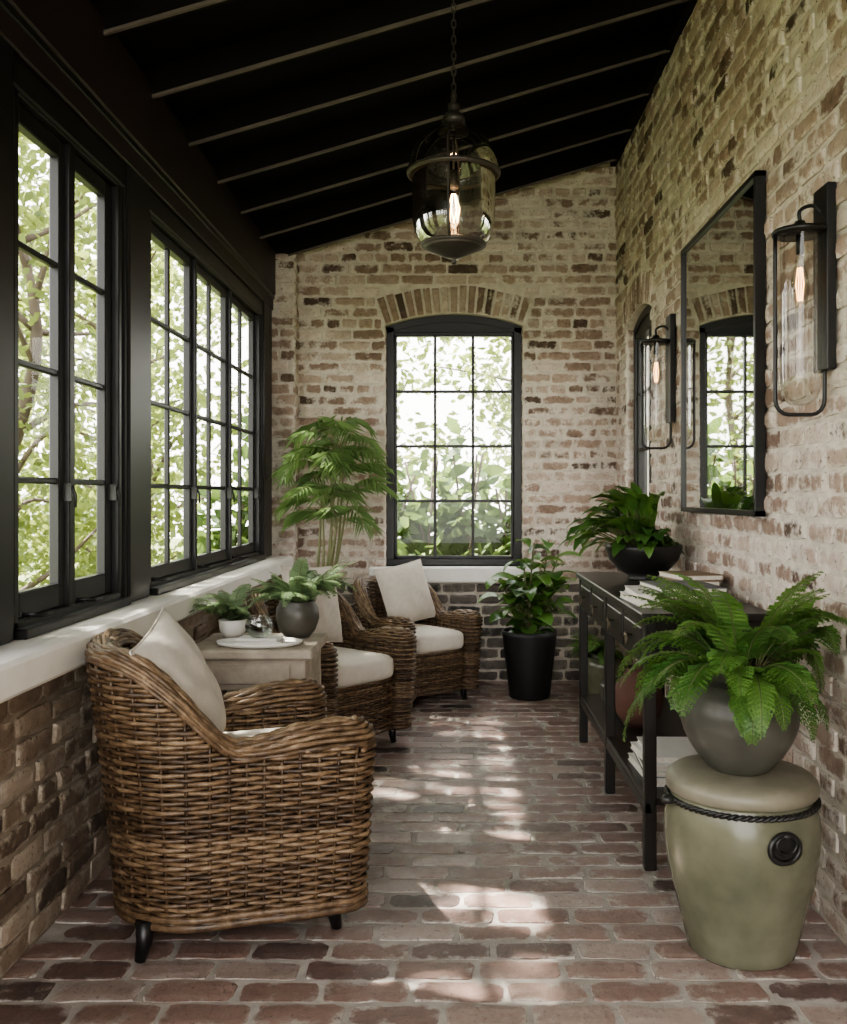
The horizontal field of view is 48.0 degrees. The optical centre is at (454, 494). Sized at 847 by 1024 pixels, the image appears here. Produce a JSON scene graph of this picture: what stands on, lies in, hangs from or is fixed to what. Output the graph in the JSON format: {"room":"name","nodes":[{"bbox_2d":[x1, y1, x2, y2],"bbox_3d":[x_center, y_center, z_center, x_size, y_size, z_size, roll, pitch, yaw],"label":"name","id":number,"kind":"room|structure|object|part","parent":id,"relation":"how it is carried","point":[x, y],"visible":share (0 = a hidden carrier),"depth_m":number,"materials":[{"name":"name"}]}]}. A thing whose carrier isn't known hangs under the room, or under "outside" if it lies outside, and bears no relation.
{"room":"sunroom","nodes":[
{"label":"sunroom","id":0,"kind":"room"},
{"bbox_2d":[0,0,274,320],"bbox_3d":[-1.337,-1.420,2.445,0.225,0.500,8.090,0,0,0],"label":"header beam","id":1,"kind":"structure","parent":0,"point":[83,79],"depth_m":3.57,"materials":[{"name":"black wood"}]},
{"bbox_2d":[0,576,278,979],"bbox_3d":[-1.310,0.925,2.670,0.220,0.850,8.540,0,0,0],"label":"wall","id":2,"kind":"structure","parent":0,"point":[54,843],"depth_m":2.83,"materials":[{"name":"brick"}]},
{"bbox_2d":[14,87,130,639],"bbox_3d":[-1.280,-0.393,3.160,0.110,1.615,0.880,0,0,0],"label":"window","id":3,"kind":"structure","parent":2,"relation":"in","point":[67,600],"depth_m":3.14,"materials":[{"name":"black paint"}]},
{"bbox_2d":[0,35,271,645],"bbox_3d":[-1.290,-0.443,3.250,0.090,1.715,6.500,0,0,0],"label":"window post","id":4,"kind":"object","parent":2,"relation":"attached to","point":[136,193],"depth_m":3.64,"materials":[{"name":"black wood"}]},
{"bbox_2d":[0,556,293,702],"bbox_3d":[-1.260,0.463,2.445,0.320,0.095,8.090,0,0,0],"label":"sill","id":5,"kind":"structure","parent":2,"relation":"attached to","point":[25,665],"depth_m":3.00,"materials":[{"name":"white stone"}]},
{"bbox_2d":[150,213,265,594],"bbox_3d":[-1.280,-0.393,5.040,0.110,1.615,2.240,0,0,0],"label":"window","id":6,"kind":"structure","parent":2,"relation":"in","point":[167,576],"depth_m":4.97,"materials":[{"name":"black paint"}]},
{"bbox_2d":[275,599,318,638],"bbox_3d":[-0.665,0.522,4.010,0.184,0.155,0.184,0,0,0],"label":"pot","id":7,"kind":"object","parent":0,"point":[299,619],"depth_m":3.94,"materials":[{"name":"grey ceramic"}]},
{"bbox_2d":[91,0,674,242],"bbox_3d":[-0.135,-2.114,2.670,3.130,1.047,8.540,0,0,0],"label":"ceiling","id":8,"kind":"structure","parent":0,"point":[233,22],"depth_m":4.69,"materials":[{"name":"black wood"}]},
{"bbox_2d":[92,0,688,259],"bbox_3d":[-0.095,-2.003,2.543,2.410,0.833,8.005,0,0,0],"label":"rafters","id":9,"kind":"object","parent":8,"relation":"attached to","point":[120,16],"depth_m":4.90,"materials":[{"name":"black wood"}]},
{"bbox_2d":[406,0,500,263],"bbox_3d":[-0.005,-1.481,3.600,0.358,1.213,0.358,0,0,0],"label":"pendant lantern","id":10,"kind":"object","parent":8,"relation":"hanging from","point":[449,246],"visible":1,"depth_m":3.52,"materials":[{"name":"metal"}]},
{"bbox_3d":[-0.005,-1.165,3.600,0.348,0.430,0.348,0,0,0],"label":"lantern glass","id":11,"kind":"part","parent":10,"relation":"part of","materials":[{"name":"clear glass"}]},
{"bbox_2d":[0,681,846,1023],"bbox_3d":[-0.010,1.327,2.670,2.880,0.065,8.540,0,0,0],"label":"floor","id":12,"kind":"structure","parent":0,"point":[506,885],"depth_m":2.78,"materials":[{"name":"brick"}]},
{"bbox_2d":[85,606,376,963],"bbox_3d":[-0.726,0.831,2.984,0.815,0.944,0.762,0,0,-21],"label":"rattan armchair","id":13,"kind":"object","parent":12,"relation":"on","point":[251,806],"visible":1,"depth_m":2.68,"materials":[{"name":"wicker"}]},
{"bbox_2d":[129,606,225,731],"bbox_3d":[-0.830,0.600,2.884,0.180,0.455,0.455,-24,11,-1],"label":"pillow","id":14,"kind":"object","parent":13,"relation":"on","point":[166,647],"depth_m":2.81,"materials":[{"name":"fabric"}]},
{"bbox_2d":[224,727,283,737],"bbox_3d":[-0.654,0.860,3.012,0.570,0.161,0.452,0,0,-21],"label":"seat cushion","id":15,"kind":"object","parent":13,"relation":"on","point":[247,731],"depth_m":3.15,"materials":[{"name":"fabric"}]},
{"bbox_2d":[197,633,328,694],"bbox_3d":[-0.800,0.950,3.900,0.500,0.700,0.480,0,0,0],"label":"side table","id":16,"kind":"object","parent":12,"relation":"on","point":[232,668],"visible":0.38,"depth_m":3.68,"materials":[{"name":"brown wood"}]},
{"bbox_2d":[189,583,251,637],"bbox_3d":[-0.998,0.495,4.027,0.285,0.210,0.381,0,0,0],"label":"planter","id":17,"kind":"object","parent":16,"relation":"on","point":[232,623],"visible":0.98,"depth_m":3.98,"materials":[{"name":"ceramic"}]},
{"bbox_3d":[-0.940,0.562,4.020,0.120,0.075,0.120,0,0,0],"label":"pot","id":18,"kind":"part","parent":17,"relation":"part of","materials":[{"name":"white ceramic"}]},
{"bbox_2d":[216,635,302,648],"bbox_3d":[-0.780,0.583,3.790,0.344,0.033,0.206,0,0,0],"label":"serving tray","id":19,"kind":"object","parent":16,"relation":"on","point":[244,641],"visible":0.98,"depth_m":3.74,"materials":[{"name":"white ceramic"}]},
{"bbox_2d":[244,614,273,637],"bbox_3d":[-0.780,0.523,3.785,0.116,0.084,0.116,0,0,0],"label":"glass bowl","id":20,"kind":"object","parent":19,"relation":"on","point":[249,631],"visible":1,"depth_m":3.77,"materials":[{"name":"clear glass"}]},
{"bbox_2d":[233,635,284,643],"bbox_3d":[-0.780,0.579,3.790,0.195,0.026,0.110,0,0,0],"label":"books","id":21,"kind":"object","parent":19,"relation":"on","point":[244,639],"depth_m":3.75,"materials":[{"name":"white paper"}]},
{"bbox_2d":[244,557,356,638],"bbox_3d":[-0.618,0.433,4.036,0.476,0.332,0.484,0,0,23],"label":"fern","id":22,"kind":"object","parent":16,"relation":"on","point":[297,611],"visible":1,"depth_m":3.94,"materials":[{"name":"green leaf"},{"name":"ceramic"}]},
{"bbox_2d":[246,565,416,742],"bbox_3d":[-0.688,0.832,4.990,0.758,0.943,0.709,0,0,40],"label":"rattan armchair","id":23,"kind":"object","parent":12,"relation":"on","point":[368,674],"visible":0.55,"depth_m":4.94,"materials":[{"name":"wicker"}]},
{"bbox_2d":[280,565,343,641],"bbox_3d":[-0.750,0.579,5.006,0.168,0.423,0.423,-16,-12,29],"label":"pillow","id":24,"kind":"object","parent":23,"relation":"on","point":[329,622],"depth_m":5.00,"materials":[{"name":"fabric"}]},
{"bbox_2d":[335,647,393,687],"bbox_3d":[-0.632,0.891,4.944,0.530,0.150,0.420,0,0,40],"label":"seat cushion","id":25,"kind":"object","parent":23,"relation":"on","point":[372,667],"depth_m":4.81,"materials":[{"name":"fabric"}]},
{"bbox_2d":[266,415,400,573],"bbox_3d":[-0.795,0.384,6.061,0.891,1.831,0.883,0,0,0],"label":"potted palm","id":26,"kind":"object","parent":12,"relation":"on","point":[337,460],"visible":0.91,"depth_m":5.97,"materials":[{"name":"plant"}]},
{"bbox_2d":[352,559,482,699],"bbox_3d":[-0.280,0.863,6.092,0.671,0.879,0.717,0,0,-40],"label":"rattan armchair","id":27,"kind":"object","parent":12,"relation":"on","point":[447,657],"visible":0.65,"depth_m":6.00,"materials":[{"name":"wicker"}]},
{"bbox_2d":[373,559,435,621],"bbox_3d":[-0.318,0.640,6.178,0.400,0.400,0.159,-10,-10,-42],"label":"pillow","id":28,"kind":"object","parent":27,"relation":"on","point":[404,589],"depth_m":6.11,"materials":[{"name":"fabric"}]},
{"bbox_2d":[415,624,463,653],"bbox_3d":[-0.236,0.913,6.040,0.398,0.142,0.502,0,0,-40],"label":"seat cushion","id":29,"kind":"object","parent":27,"relation":"on","point":[442,638],"depth_m":5.89,"materials":[{"name":"fabric"}]},
{"bbox_2d":[477,538,581,700],"bbox_3d":[0.462,0.784,6.065,0.589,1.032,0.520,0,0,41],"label":"rubber plant","id":30,"kind":"object","parent":12,"relation":"on","point":[529,648],"visible":1,"depth_m":6.01,"materials":[{"name":"green plant"}]},
{"bbox_3d":[0.480,1.085,6.120,0.356,0.430,0.356,0,0,0],"label":"pot","id":31,"kind":"part","parent":30,"relation":"part of","materials":[{"name":"black ceramic"}]},
{"bbox_2d":[568,631,623,693],"bbox_3d":[0.883,1.070,5.932,0.354,0.459,0.418,0,0,11],"label":"potted fern","id":32,"kind":"object","parent":12,"relation":"on","point":[595,647],"visible":0.55,"depth_m":5.87,"materials":[{"name":"green plant"}]},
{"bbox_2d":[588,653,623,693],"bbox_3d":[0.930,1.155,5.980,0.270,0.290,0.270,0,0,0],"label":"pot","id":33,"kind":"object","parent":32,"relation":"on","point":[595,670],"depth_m":5.87,"materials":[{"name":"green ceramic"}]},
{"bbox_2d":[576,572,772,870],"bbox_3d":[0.865,0.854,4.150,0.480,0.892,1.780,0,0,0],"label":"console table","id":34,"kind":"object","parent":12,"relation":"on","point":[599,593],"visible":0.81,"depth_m":4.05,"materials":[{"name":"black wood"}]},
{"bbox_2d":[600,677,620,701],"bbox_3d":[0.860,0.990,4.720,0.280,0.120,0.280,0,0,0],"label":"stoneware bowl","id":35,"kind":"object","parent":34,"relation":"on","point":[602,681],"visible":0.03,"depth_m":4.71,"materials":[{"name":"black ceramic"}]},
{"bbox_2d":[558,482,684,580],"bbox_3d":[0.833,0.171,4.619,0.551,0.473,0.688,0,0,23],"label":"potted leafy plant","id":36,"kind":"object","parent":34,"relation":"on","point":[639,550],"visible":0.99,"depth_m":4.45,"materials":[{"name":"green plant"}]},
{"bbox_2d":[615,665,663,727],"bbox_3d":[0.840,0.918,4.350,0.230,0.262,0.230,0,0,0],"label":"terracotta urn","id":37,"kind":"object","parent":34,"relation":"on","point":[625,695],"visible":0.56,"depth_m":4.28,"materials":[{"name":"brown ceramic"}]},
{"bbox_2d":[628,737,697,786],"bbox_3d":[0.830,1.002,3.600,0.288,0.096,0.373,0,0,0],"label":"book stack","id":38,"kind":"object","parent":34,"relation":"on","point":[669,749],"visible":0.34,"depth_m":3.58,"materials":[{"name":"white paper"}]},
{"bbox_2d":[628,753,665,786],"bbox_3d":[0.830,1.036,3.600,0.270,0.026,0.360,0,0,-3],"label":"book","id":39,"kind":"object","parent":38,"relation":"on","point":[633,758],"depth_m":3.58,"materials":[{"name":"white paper"}]},
{"bbox_2d":[634,752,665,777],"bbox_3d":[0.830,1.011,3.600,0.260,0.024,0.340,0,0,3],"label":"book","id":40,"kind":"object","parent":38,"relation":"on","point":[638,757],"depth_m":3.57,"materials":[{"name":"white paper"}]},
{"bbox_2d":[630,741,671,771],"bbox_3d":[0.830,0.987,3.600,0.250,0.024,0.330,0,0,-5],"label":"book","id":41,"kind":"object","parent":38,"relation":"on","point":[664,748],"depth_m":3.56,"materials":[{"name":"white paper"}]},
{"bbox_2d":[637,737,697,762],"bbox_3d":[0.830,0.964,3.600,0.236,0.020,0.304,0,0,0],"label":"book","id":42,"kind":"object","parent":38,"relation":"on","point":[669,749],"depth_m":3.59,"materials":[{"name":"white paper"}]},
{"bbox_2d":[619,580,727,607],"bbox_3d":[0.831,0.375,3.627,0.349,0.065,0.388,0,0,0],"label":"book stack","id":43,"kind":"object","parent":34,"relation":"on","point":[629,589],"visible":0.44,"depth_m":3.60,"materials":[{"name":"white paper"}]},
{"bbox_2d":[619,591,684,607],"bbox_3d":[0.800,0.396,3.620,0.270,0.024,0.360,0,0,-3],"label":"book","id":44,"kind":"object","parent":43,"relation":"on","point":[637,601],"depth_m":3.51,"materials":[{"name":"white paper"}]},
{"bbox_2d":[624,585,704,600],"bbox_3d":[0.800,0.372,3.620,0.274,0.022,0.360,0,0,0],"label":"book","id":45,"kind":"object","parent":43,"relation":"on","point":[629,589],"depth_m":3.58,"materials":[{"name":"white paper"}]},
{"bbox_2d":[639,580,727,592],"bbox_3d":[0.870,0.351,3.650,0.240,0.018,0.320,0,0,-6],"label":"book","id":46,"kind":"object","parent":43,"relation":"on","point":[651,584],"depth_m":3.63,"materials":[{"name":"white paper"}]},
{"bbox_2d":[658,570,723,595],"bbox_3d":[0.985,0.367,3.980,0.231,0.081,0.292,0,0,0],"label":"book stack","id":47,"kind":"object","parent":34,"relation":"on","point":[712,578],"visible":0.45,"depth_m":3.90,"materials":[{"name":"white paper"}]},
{"bbox_2d":[658,570,723,580],"bbox_3d":[0.985,0.338,3.980,0.180,0.022,0.240,0,0,-11],"label":"book","id":48,"kind":"object","parent":47,"relation":"on","point":[694,574],"depth_m":3.90,"materials":[{"name":"white paper"}]},
{"bbox_2d":[663,577,719,585],"bbox_3d":[0.985,0.363,3.980,0.200,0.028,0.260,0,0,6],"label":"book","id":49,"kind":"object","parent":47,"relation":"on","point":[712,580],"depth_m":3.87,"materials":[{"name":"white paper"}]},
{"bbox_2d":[660,754,821,970],"bbox_3d":[0.823,1.044,2.735,0.434,0.512,0.435,0,0,22],"label":"garden stool","id":50,"kind":"object","parent":12,"relation":"on","point":[743,852],"visible":0.93,"depth_m":2.57,"materials":[{"name":"green ceramic"}]},
{"bbox_2d":[616,571,846,775],"bbox_3d":[0.793,0.493,2.797,0.614,0.590,0.763,0,0,6],"label":"potted fern","id":51,"kind":"object","parent":50,"relation":"on","point":[740,711],"visible":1,"depth_m":2.62,"materials":[{"name":"green plant"}]},
{"bbox_2d":[680,661,800,775],"bbox_3d":[0.818,0.641,2.735,0.334,0.292,0.334,0,0,0],"label":"pot","id":52,"kind":"object","parent":51,"relation":"on","point":[709,726],"depth_m":2.62,"materials":[{"name":"grey ceramic"}]},
{"bbox_2d":[271,163,616,680],"bbox_3d":[0.015,-0.594,6.713,2.830,3.888,0.455,0,0,0],"label":"wall","id":53,"kind":"structure","parent":0,"point":[546,267],"depth_m":6.63,"materials":[{"name":"brick"}]},
{"bbox_2d":[368,566,538,582],"bbox_3d":[-0.010,0.555,6.662,1.180,0.110,0.195,0,0,0],"label":"trim","id":54,"kind":"structure","parent":53,"relation":"attached to","point":[436,574],"depth_m":6.57,"materials":[{"name":"white paint"}]},
{"bbox_2d":[386,315,521,565],"bbox_3d":[-0.007,-0.385,6.737,0.964,1.770,0.085,0,0,0],"label":"window","id":55,"kind":"structure","parent":53,"relation":"in","point":[441,326],"depth_m":6.71,"materials":[{"name":"black paint"}]},
{"bbox_2d":[605,543,682,580],"bbox_3d":[0.905,0.322,4.560,0.366,0.172,0.366,0,0,0],"label":"bowl","id":56,"kind":"object","parent":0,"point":[632,559],"depth_m":4.43,"materials":[{"name":"black ceramic"}]},
{"bbox_2d":[614,0,846,945],"bbox_3d":[1.270,-0.560,2.670,0.320,3.820,8.540,0,0,0],"label":"wall","id":57,"kind":"structure","parent":0,"point":[746,86],"depth_m":3.37,"materials":[{"name":"brick"}]},
{"bbox_2d":[633,305,651,495],"bbox_3d":[1.212,-0.329,5.860,0.085,1.657,0.798,0,0,0],"label":"window","id":58,"kind":"structure","parent":57,"relation":"in","point":[642,330],"depth_m":6.18,"materials":[{"name":"black paint"}]},
{"bbox_2d":[610,0,697,166],"bbox_3d":[1.107,-2.373,2.520,0.045,0.155,8.240,0,0,0],"label":"trim ledger","id":59,"kind":"structure","parent":57,"relation":"attached to","point":[681,14],"depth_m":5.19,"materials":[{"name":"black wood"}]},
{"bbox_2d":[640,314,675,448],"bbox_3d":[1.034,-0.577,4.870,0.170,0.686,0.164,0,0,0],"label":"wall sconce","id":60,"kind":"object","parent":57,"relation":"attached to","point":[669,341],"visible":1,"depth_m":4.86,"materials":[{"name":"clear glass"}]},
{"bbox_2d":[681,170,765,516],"bbox_3d":[1.099,-0.546,3.985,0.039,1.248,1.130,0,0,0],"label":"wall mirror","id":61,"kind":"object","parent":57,"relation":"attached to","point":[723,266],"visible":1,"depth_m":3.82,"materials":[{"name":"black paint"}]},
{"bbox_2d":[771,182,835,416],"bbox_3d":[1.034,-0.577,2.840,0.170,0.686,0.164,0,0,0],"label":"wall sconce","id":62,"kind":"object","parent":57,"relation":"attached to","point":[822,231],"visible":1,"depth_m":2.83,"materials":[{"name":"clear glass"}]},
{"label":"outside","id":63,"kind":"structure","parent":0,"visible":0},
{"bbox_2d":[19,538,495,586],"bbox_3d":[0.000,1.510,8.200,50.000,0.280,43.600,0,0,0],"label":"ground","id":64,"kind":"structure","parent":63,"point":[22,577],"depth_m":23.03,"materials":[{"name":"green plant"}]},
{"bbox_2d":[19,191,77,514],"bbox_3d":[-6.294,-1.718,9.623,4.684,6.238,4.491,0,0,0],"label":"tree","id":65,"kind":"object","parent":64,"relation":"on","point":[35,242],"visible":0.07,"depth_m":10.49,"materials":[{"name":"green plant"}]},
{"bbox_2d":[19,132,96,203],"bbox_3d":[-3.937,-2.023,6.287,3.943,6.862,3.972,0,0,0],"label":"tree","id":66,"kind":"object","parent":64,"relation":"on","point":[23,140],"visible":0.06,"depth_m":6.95,"materials":[{"name":"green plant"}]},
{"bbox_2d":[19,456,170,588],"bbox_3d":[-4.163,0.477,7.864,1.866,1.829,12.436,0,0,-5],"label":"shrubs","id":67,"kind":"object","parent":64,"relation":"on","point":[29,558],"visible":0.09,"depth_m":9.41,"materials":[{"name":"green plant"}]},
{"bbox_2d":[19,138,205,589],"bbox_3d":[-2.854,-0.554,6.147,2.403,3.926,2.337,0,0,-37],"label":"tree","id":68,"kind":"object","parent":64,"relation":"on","point":[34,351],"visible":0.36,"depth_m":6.13,"materials":[{"name":"green plant"}]},
{"bbox_2d":[19,143,247,577],"bbox_3d":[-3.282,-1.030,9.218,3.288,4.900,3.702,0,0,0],"label":"tree","id":69,"kind":"object","parent":64,"relation":"on","point":[82,254],"visible":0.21,"depth_m":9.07,"materials":[{"name":"green plant"}]},
{"bbox_2d":[170,402,510,559],"bbox_3d":[-0.037,0.301,8.169,4.612,2.356,1.521,0,0,0],"label":"hedge","id":70,"kind":"object","parent":64,"relation":"on","point":[415,527],"visible":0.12,"depth_m":8.05,"materials":[{"name":"green plant"}]},
{"bbox_2d":[247,338,477,551],"bbox_3d":[-1.138,-0.933,11.027,2.861,4.696,3.097,0,0,0],"label":"tree","id":71,"kind":"object","parent":64,"relation":"on","point":[413,459],"visible":0.08,"depth_m":11.17,"materials":[{"name":"green plant"}]},
{"bbox_2d":[397,338,510,510],"bbox_3d":[1.085,-1.028,12.098,3.767,4.889,3.272,0,0,-29],"label":"tree","id":72,"kind":"object","parent":64,"relation":"on","point":[504,400],"visible":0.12,"depth_m":11.87,"materials":[{"name":"green plant"}]}
]}

